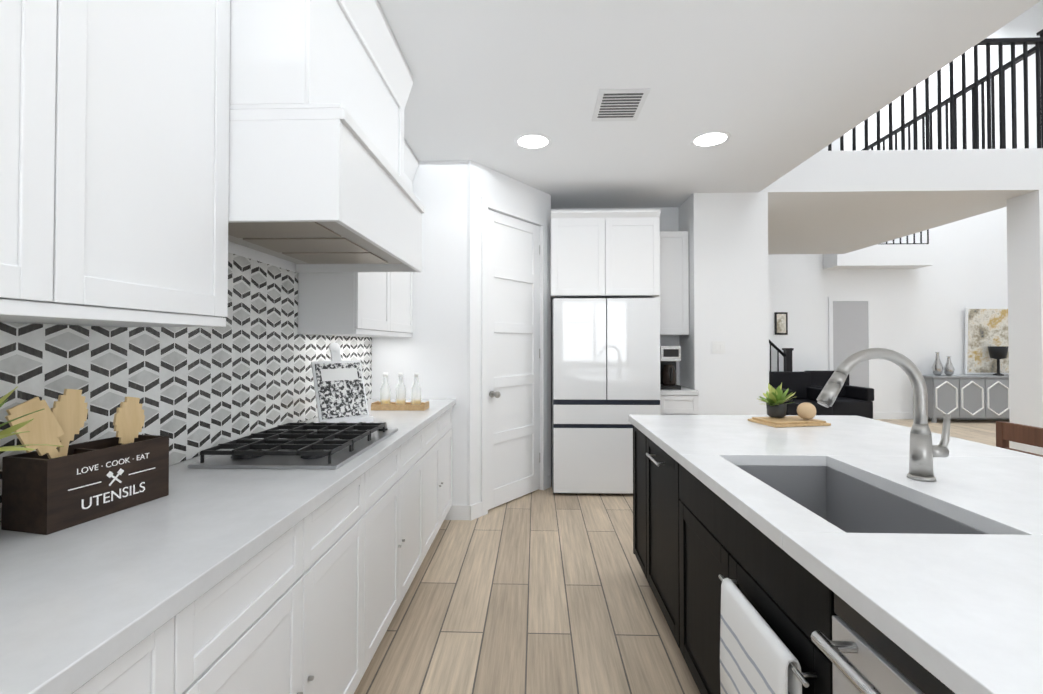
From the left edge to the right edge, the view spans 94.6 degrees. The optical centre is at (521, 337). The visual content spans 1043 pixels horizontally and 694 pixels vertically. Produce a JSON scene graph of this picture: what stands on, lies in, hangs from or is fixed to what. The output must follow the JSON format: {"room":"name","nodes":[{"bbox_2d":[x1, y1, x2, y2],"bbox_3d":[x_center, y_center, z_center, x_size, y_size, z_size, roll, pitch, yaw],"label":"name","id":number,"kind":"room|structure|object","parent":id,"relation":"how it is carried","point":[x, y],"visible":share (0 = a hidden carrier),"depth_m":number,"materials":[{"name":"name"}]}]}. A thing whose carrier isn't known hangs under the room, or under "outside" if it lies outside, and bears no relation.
{"room":"kitchen","nodes":[
{"label":"kitchen","id":0,"kind":"room"},
{"bbox_2d":[6,241,353,465],"bbox_3d":[-1.300,-0.025,0.806,0.120,2.740,6.020,0,-1,2],"label":"wall","id":1,"kind":"structure","parent":0,"point":[243,251],"depth_m":2.19,"materials":[{"name":"white paint"}]},
{"bbox_2d":[0,0,99,325],"bbox_3d":[-1.080,-0.718,0.686,0.322,1.352,0.657,0,-1,2],"label":"upper cabinet","id":2,"kind":"object","parent":1,"relation":"attached to","point":[50,49],"depth_m":0.93,"materials":[{"name":"white paint"}]},
{"bbox_2d":[96,0,229,326],"bbox_3d":[-1.065,-0.711,1.186,0.322,1.352,0.593,0,-1,2],"label":"upper cabinet","id":3,"kind":"object","parent":1,"relation":"attached to","point":[114,161],"depth_m":1.23,"materials":[{"name":"white paint"}]},
{"bbox_2d":[0,252,371,521],"bbox_3d":[-1.220,0.040,1.341,0.008,0.792,4.696,0,-1,2],"label":"tile backsplash","id":4,"kind":"structure","parent":1,"relation":"attached to","point":[246,371],"depth_m":1.77,"materials":[{"name":"tile"}]},
{"bbox_2d":[228,0,423,272],"bbox_3d":[-0.864,-0.862,2.013,0.676,1.027,1.062,0,-1,2],"label":"range hood","id":5,"kind":"object","parent":1,"relation":"attached to","point":[319,92],"visible":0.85,"depth_m":1.55,"materials":[{"name":"white paint"}]},
{"bbox_2d":[298,139,418,336],"bbox_3d":[-0.988,-0.684,3.121,0.362,1.352,1.147,0,-1,2],"label":"upper cabinet","id":6,"kind":"object","parent":1,"relation":"attached to","point":[367,304],"visible":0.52,"depth_m":2.59,"materials":[{"name":"white paint"}]},
{"bbox_2d":[372,161,467,504],"bbox_3d":[-0.766,0.016,3.741,0.775,2.740,0.120,0,-1,2],"label":"wall","id":7,"kind":"structure","parent":0,"point":[432,351],"depth_m":3.68,"materials":[{"name":"white paint"}]},
{"bbox_2d":[467,160,550,519],"bbox_3d":[-0.095,0.021,4.119,0.126,2.740,1.100,-1,-1,37],"label":"wall","id":8,"kind":"structure","parent":0,"point":[492,190],"depth_m":3.77,"materials":[{"name":"white paint"}]},
{"bbox_2d":[444,475,550,520],"bbox_3d":[0.580,1.339,4.331,3.429,0.110,1.464,0,-1,2],"label":"baseboard","id":9,"kind":"structure","parent":8,"relation":"attached to","point":[458,512],"depth_m":3.64,"materials":[{"name":"white wood"}]},
{"bbox_2d":[488,209,539,509],"bbox_3d":[-0.071,0.178,4.118,0.466,2.402,0.636,0,-1,2],"label":"pantry door","id":10,"kind":"structure","parent":8,"relation":"in","point":[513,358],"depth_m":4.11,"materials":[{"name":"white wood"}]},
{"bbox_2d":[551,207,679,384],"bbox_3d":[0.950,0.034,5.011,1.340,2.740,0.120,0,-1,2],"label":"wall","id":11,"kind":"structure","parent":0,"point":[669,219],"depth_m":4.95,"materials":[{"name":"white paint"}]},
{"bbox_2d":[550,209,660,301],"bbox_3d":[0.758,-0.747,4.610,0.968,0.760,0.706,0,-1,2],"label":"upper cabinet","id":12,"kind":"object","parent":11,"relation":"attached to","point":[612,253],"visible":0.96,"depth_m":4.30,"materials":[{"name":"white paint"}]},
{"bbox_2d":[655,231,688,334],"bbox_3d":[1.431,-0.517,4.772,0.352,0.995,0.336,0,-1,2],"label":"upper cabinet","id":13,"kind":"object","parent":11,"relation":"attached to","point":[673,296],"visible":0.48,"depth_m":4.61,"materials":[{"name":"white paint"}]},
{"bbox_2d":[354,419,1009,693],"bbox_3d":[4.158,1.408,3.175,11.120,0.060,11.120,0,-1,2],"label":"floor","id":14,"kind":"structure","parent":0,"point":[546,591],"depth_m":2.40,"materials":[{"name":"brown wood"}]},
{"bbox_2d":[80,595,211,693],"bbox_3d":[-0.929,0.905,0.616,0.626,0.874,0.588,0,-1,2],"label":"base cabinet","id":15,"kind":"object","parent":14,"relation":"on","point":[178,660],"depth_m":0.84,"materials":[{"name":"white paint"}]},
{"bbox_2d":[212,511,319,693],"bbox_3d":[-0.915,0.912,1.086,0.626,0.874,0.588,0,-1,2],"label":"base cabinet","id":16,"kind":"object","parent":14,"relation":"on","point":[238,581],"depth_m":1.17,"materials":[{"name":"white paint"}]},
{"bbox_2d":[0,399,455,693],"bbox_3d":[-0.894,0.458,1.326,0.654,0.040,4.696,0,-1,2],"label":"countertop","id":17,"kind":"structure","parent":16,"relation":"on","point":[76,601],"depth_m":0.95,"materials":[{"name":"white stone"}]},
{"bbox_2d":[0,386,62,450],"bbox_3d":[-1.056,0.242,0.831,0.347,0.376,0.359,0,-1,2],"label":"plant","id":18,"kind":"object","parent":17,"relation":"on","point":[7,432],"visible":1,"depth_m":0.89,"materials":[{"name":"green plant"}]},
{"bbox_2d":[1,389,168,534],"bbox_3d":[-1.076,0.281,1.199,0.136,0.308,0.315,0,-1,13],"label":"crate","id":19,"kind":"object","parent":17,"relation":"on","point":[47,489],"visible":1,"depth_m":1.14,"materials":[{"name":"brown wood"}]},
{"bbox_2d":[187,421,397,468],"bbox_3d":[-0.861,0.417,1.970,0.510,0.058,0.715,0,-1,2],"label":"cooktop","id":20,"kind":"object","parent":17,"relation":"in","point":[311,445],"visible":1,"depth_m":1.74,"materials":[{"name":"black metal"}]},
{"bbox_2d":[311,343,373,422],"bbox_3d":[-0.952,0.241,2.543,0.187,0.426,0.270,-1,-1,43],"label":"cookbook stand","id":21,"kind":"object","parent":17,"relation":"on","point":[339,388],"visible":0.9,"depth_m":2.53,"materials":[{"name":"white"}]},
{"bbox_2d":[371,373,428,410],"bbox_3d":[-0.777,0.345,3.097,0.340,0.232,0.140,0,-1,2],"label":"tray","id":22,"kind":"object","parent":17,"relation":"on","point":[416,404],"visible":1,"depth_m":3.07,"materials":[{"name":"brown wood"}]},
{"bbox_2d":[320,467,375,693],"bbox_3d":[-0.901,0.918,1.556,0.626,0.874,0.588,0,-1,2],"label":"base cabinet","id":23,"kind":"object","parent":14,"relation":"on","point":[348,523],"depth_m":1.64,"materials":[{"name":"white paint"}]},
{"bbox_2d":[376,443,407,649],"bbox_3d":[-0.888,0.925,2.026,0.626,0.874,0.589,0,-1,2],"label":"base cabinet","id":24,"kind":"object","parent":14,"relation":"on","point":[391,475],"depth_m":2.12,"materials":[{"name":"white paint"}]},
{"bbox_2d":[408,427,427,588],"bbox_3d":[-0.874,0.931,2.495,0.626,0.874,0.588,0,-1,2],"label":"base cabinet","id":25,"kind":"object","parent":14,"relation":"on","point":[418,447],"depth_m":2.61,"materials":[{"name":"white paint"}]},
{"bbox_2d":[428,415,443,549],"bbox_3d":[-0.860,0.938,2.965,0.626,0.874,0.588,0,-1,2],"label":"base cabinet","id":26,"kind":"object","parent":14,"relation":"on","point":[435,430],"depth_m":3.08,"materials":[{"name":"white paint"}]},
{"bbox_2d":[444,411,451,518],"bbox_3d":[-0.847,0.944,3.404,0.626,0.874,0.526,0,-1,2],"label":"base cabinet","id":27,"kind":"object","parent":14,"relation":"on","point":[447,414],"depth_m":3.50,"materials":[{"name":"white paint"}]},
{"bbox_2d":[551,298,659,493],"bbox_3d":[0.757,0.530,4.559,0.940,1.735,0.700,0,-1,2],"label":"refrigerator","id":28,"kind":"object","parent":14,"relation":"on","point":[605,367],"visible":0.77,"depth_m":4.21,"materials":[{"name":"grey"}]},
{"bbox_2d":[660,385,698,414],"bbox_3d":[1.427,0.941,4.617,0.352,0.914,0.606,0,-1,2],"label":"coffee station","id":29,"kind":"object","parent":14,"relation":"on","point":[684,401],"visible":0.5,"depth_m":4.33,"materials":[{"name":"white paint"}]},
{"bbox_2d":[660,346,680,389],"bbox_3d":[1.376,0.282,4.512,0.180,0.400,0.245,0,-1,2],"label":"coffee maker","id":30,"kind":"object","parent":29,"relation":"on","point":[670,356],"visible":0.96,"depth_m":4.42,"materials":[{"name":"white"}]},
{"bbox_2d":[769,340,793,371],"bbox_3d":[4.032,0.293,8.438,1.392,2.318,0.130,0,-1,2],"label":"stair rail","id":31,"kind":"object","parent":14,"relation":"on","point":[786,353],"visible":0.25,"depth_m":8.40,"materials":[{"name":"black metal"}]},
{"bbox_2d":[628,419,963,693],"bbox_3d":[1.061,0.918,1.526,1.012,0.874,2.605,0,-1,2],"label":"kitchen island","id":32,"kind":"object","parent":14,"relation":"on","point":[688,538],"depth_m":1.37,"materials":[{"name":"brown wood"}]},
{"bbox_2d":[720,578,801,693],"bbox_3d":[0.573,0.868,1.178,0.042,0.386,0.350,0,-1,2],"label":"dish towel","id":33,"kind":"object","parent":32,"relation":"hanging from","point":[757,656],"visible":1,"depth_m":1.18,"materials":[{"name":"fabric"}]},
{"bbox_2d":[628,415,1027,462],"bbox_3d":[1.285,0.472,2.321,1.332,0.040,1.034,0,-1,2],"label":"island countertop","id":34,"kind":"structure","parent":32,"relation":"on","point":[730,436],"depth_m":2.13,"materials":[{"name":"white stone"}]},
{"bbox_2d":[748,416,830,427],"bbox_3d":[1.407,0.443,2.540,0.320,0.022,0.220,0,-1,-10],"label":"decorative tray","id":35,"kind":"object","parent":34,"relation":"on","point":[792,421],"visible":0.96,"depth_m":2.46,"materials":[{"name":"brown wood"}]},
{"bbox_2d":[757,383,795,417],"bbox_3d":[1.373,0.336,2.608,0.200,0.192,0.267,0,-1,2],"label":"potted plant","id":36,"kind":"object","parent":35,"relation":"on","point":[774,401],"visible":1,"depth_m":2.57,"materials":[{"name":"green plant"}]},
{"bbox_2d":[797,402,815,419],"bbox_3d":[1.486,0.385,2.509,0.090,0.086,0.089,0,-1,2],"label":"decorative ball","id":37,"kind":"object","parent":35,"relation":"on","point":[806,410],"visible":1,"depth_m":2.48,"materials":[{"name":"beige wicker"}]},
{"bbox_2d":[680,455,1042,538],"bbox_3d":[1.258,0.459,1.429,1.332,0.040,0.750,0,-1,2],"label":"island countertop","id":38,"kind":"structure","parent":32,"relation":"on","point":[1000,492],"depth_m":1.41,"materials":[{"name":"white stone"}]},
{"bbox_2d":[732,459,991,530],"bbox_3d":[0.935,0.585,1.437,0.408,0.235,0.758,0,-1,2],"label":"sink","id":39,"kind":"object","parent":38,"relation":"in","point":[855,502],"depth_m":1.65,"materials":[{"name":"grey metal"}]},
{"bbox_2d":[816,348,950,481],"bbox_3d":[1.130,0.236,1.501,0.404,0.406,0.072,0,-1,2],"label":"faucet","id":40,"kind":"object","parent":38,"relation":"on","point":[923,451],"visible":1,"depth_m":1.49,"materials":[{"name":"silver metal"}]},
{"bbox_2d":[769,371,832,414],"bbox_3d":[4.348,1.000,7.578,0.720,0.880,0.700,0,-1,2],"label":"armchair","id":41,"kind":"object","parent":14,"relation":"on","point":[799,383],"visible":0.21,"depth_m":7.78,"materials":[{"name":"black fabric"}]},
{"bbox_2d":[804,371,873,418],"bbox_3d":[5.157,1.004,7.854,0.720,0.880,0.700,0,-1,2],"label":"armchair","id":42,"kind":"object","parent":14,"relation":"on","point":[850,400],"visible":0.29,"depth_m":7.57,"materials":[{"name":"black fabric"}]},
{"bbox_2d":[923,375,1009,422],"bbox_3d":[7.801,1.055,8.276,1.740,0.790,0.418,0,-1,2],"label":"console","id":43,"kind":"object","parent":14,"relation":"on","point":[970,396],"visible":0.73,"depth_m":8.09,"materials":[{"name":"grey wood"}]},
{"bbox_2d":[932,352,946,374],"bbox_3d":[7.181,0.459,8.302,0.147,0.400,0.147,0,-1,-10],"label":"vase","id":44,"kind":"object","parent":43,"relation":"on","point":[938,368],"depth_m":8.27,"materials":[{"name":"grey ceramic"}]},
{"bbox_2d":[947,356,954,375],"bbox_3d":[7.371,0.494,8.296,0.147,0.330,0.147,0,-1,-10],"label":"vase","id":45,"kind":"object","parent":43,"relation":"on","point":[950,369],"depth_m":8.25,"materials":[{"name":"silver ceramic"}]},
{"bbox_2d":[988,346,1008,375],"bbox_3d":[8.200,0.409,8.272,0.260,0.500,0.260,0,-1,2],"label":"pedestal bowl","id":46,"kind":"object","parent":43,"relation":"on","point":[998,353],"visible":0.98,"depth_m":8.21,"materials":[{"name":"black metal"}]},
{"bbox_2d":[996,421,1042,456],"bbox_3d":[2.291,0.901,2.297,0.440,0.930,0.440,0,-1,2],"label":"bar stool","id":47,"kind":"object","parent":14,"relation":"on","point":[1006,432],"visible":0.15,"depth_m":2.40,"materials":[{"name":"brown wood"}]},
{"bbox_2d":[377,0,1040,207],"bbox_3d":[0.386,-1.577,1.438,3.455,0.380,7.340,0,-1,2],"label":"ceiling","id":48,"kind":"structure","parent":0,"point":[776,89],"depth_m":2.55,"materials":[{"name":"white paint"}]},
{"bbox_2d":[514,133,551,149],"bbox_3d":[0.080,-1.356,3.345,0.264,0.006,0.264,0,-1,2],"label":"recessed light","id":49,"kind":"object","parent":48,"relation":"in","point":[532,142],"visible":1,"depth_m":3.34,"materials":[{"name":"white"}]},
{"bbox_2d":[592,88,649,120],"bbox_3d":[0.575,-1.362,2.835,0.280,0.009,0.370,0,-1,2],"label":"ceiling vent","id":50,"kind":"object","parent":48,"relation":"in","point":[619,104],"visible":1,"depth_m":2.81,"materials":[{"name":"white metal"}]},
{"bbox_2d":[690,131,730,147],"bbox_3d":[1.299,-1.357,3.309,0.264,0.006,0.264,0,-1,2],"label":"recessed light","id":51,"kind":"object","parent":48,"relation":"in","point":[713,139],"visible":1,"depth_m":3.31,"materials":[{"name":"white"}]},
{"bbox_2d":[679,192,768,414],"bbox_3d":[1.953,0.030,4.746,0.680,2.740,0.590,0,-1,2],"label":"wall","id":52,"kind":"structure","parent":0,"point":[728,273],"depth_m":4.46,"materials":[{"name":"white paint"}]},
{"bbox_2d":[712,341,724,353],"bbox_3d":[1.824,0.093,4.449,0.120,0.115,0.010,0,-1,2],"label":"light switch","id":53,"kind":"object","parent":52,"relation":"attached to","point":[718,347],"visible":1,"depth_m":4.45,"materials":[{"name":"white plastic"}]},
{"bbox_2d":[821,138,839,150],"bbox_3d":[3.674,-3.919,7.667,2.750,4.480,0.120,0,-1,2],"label":"wall","id":54,"kind":"structure","parent":0,"point":[835,145],"depth_m":7.56,"materials":[{"name":"white paint"}]},
{"bbox_2d":[760,148,1042,254],"bbox_3d":[3.625,-1.512,5.999,2.750,0.380,3.150,0,-1,2],"label":"balcony","id":55,"kind":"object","parent":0,"point":[832,202],"depth_m":4.47,"materials":[{"name":"white paint"}]},
{"bbox_2d":[828,29,1042,150],"bbox_3d":[3.670,-2.276,5.993,2.700,1.143,3.100,0,-1,2],"label":"balcony railing","id":56,"kind":"object","parent":55,"relation":"on","point":[988,79],"visible":0.31,"depth_m":4.49,"materials":[{"name":"black metal"}]},
{"bbox_2d":[768,0,1042,419],"bbox_3d":[6.014,-2.348,8.476,7.720,7.600,0.520,0,-1,2],"label":"wall","id":57,"kind":"structure","parent":0,"point":[911,302],"depth_m":8.57,"materials":[{"name":"white paint"}]},
{"bbox_2d":[774,312,787,334],"bbox_3d":[4.649,-0.246,8.612,0.220,0.400,0.027,0,-1,2],"label":"picture frame","id":58,"kind":"object","parent":57,"relation":"attached to","point":[781,322],"visible":0.96,"depth_m":8.60,"materials":[{"name":"wood"}]},
{"bbox_2d":[880,229,928,243],"bbox_3d":[6.198,-2.067,8.247,1.516,0.968,0.040,0,-1,2],"label":"landing railing","id":59,"kind":"object","parent":57,"relation":"attached to","point":[913,239],"visible":0.19,"depth_m":8.22,"materials":[{"name":"black metal"}]},
{"bbox_2d":[964,307,1008,373],"bbox_3d":[8.315,0.063,8.449,1.000,1.180,0.069,0,-1,2],"label":"artwork","id":60,"kind":"object","parent":57,"relation":"attached to","point":[985,327],"visible":0.57,"depth_m":8.44,"materials":[{"name":"fabric"}]},
{"bbox_2d":[1006,190,1042,454],"bbox_3d":[5.182,0.027,4.508,0.910,2.740,0.305,0,-1,2],"label":"wall","id":61,"kind":"structure","parent":0,"point":[1025,266],"depth_m":4.51,"materials":[{"name":"white paint"}]}
]}

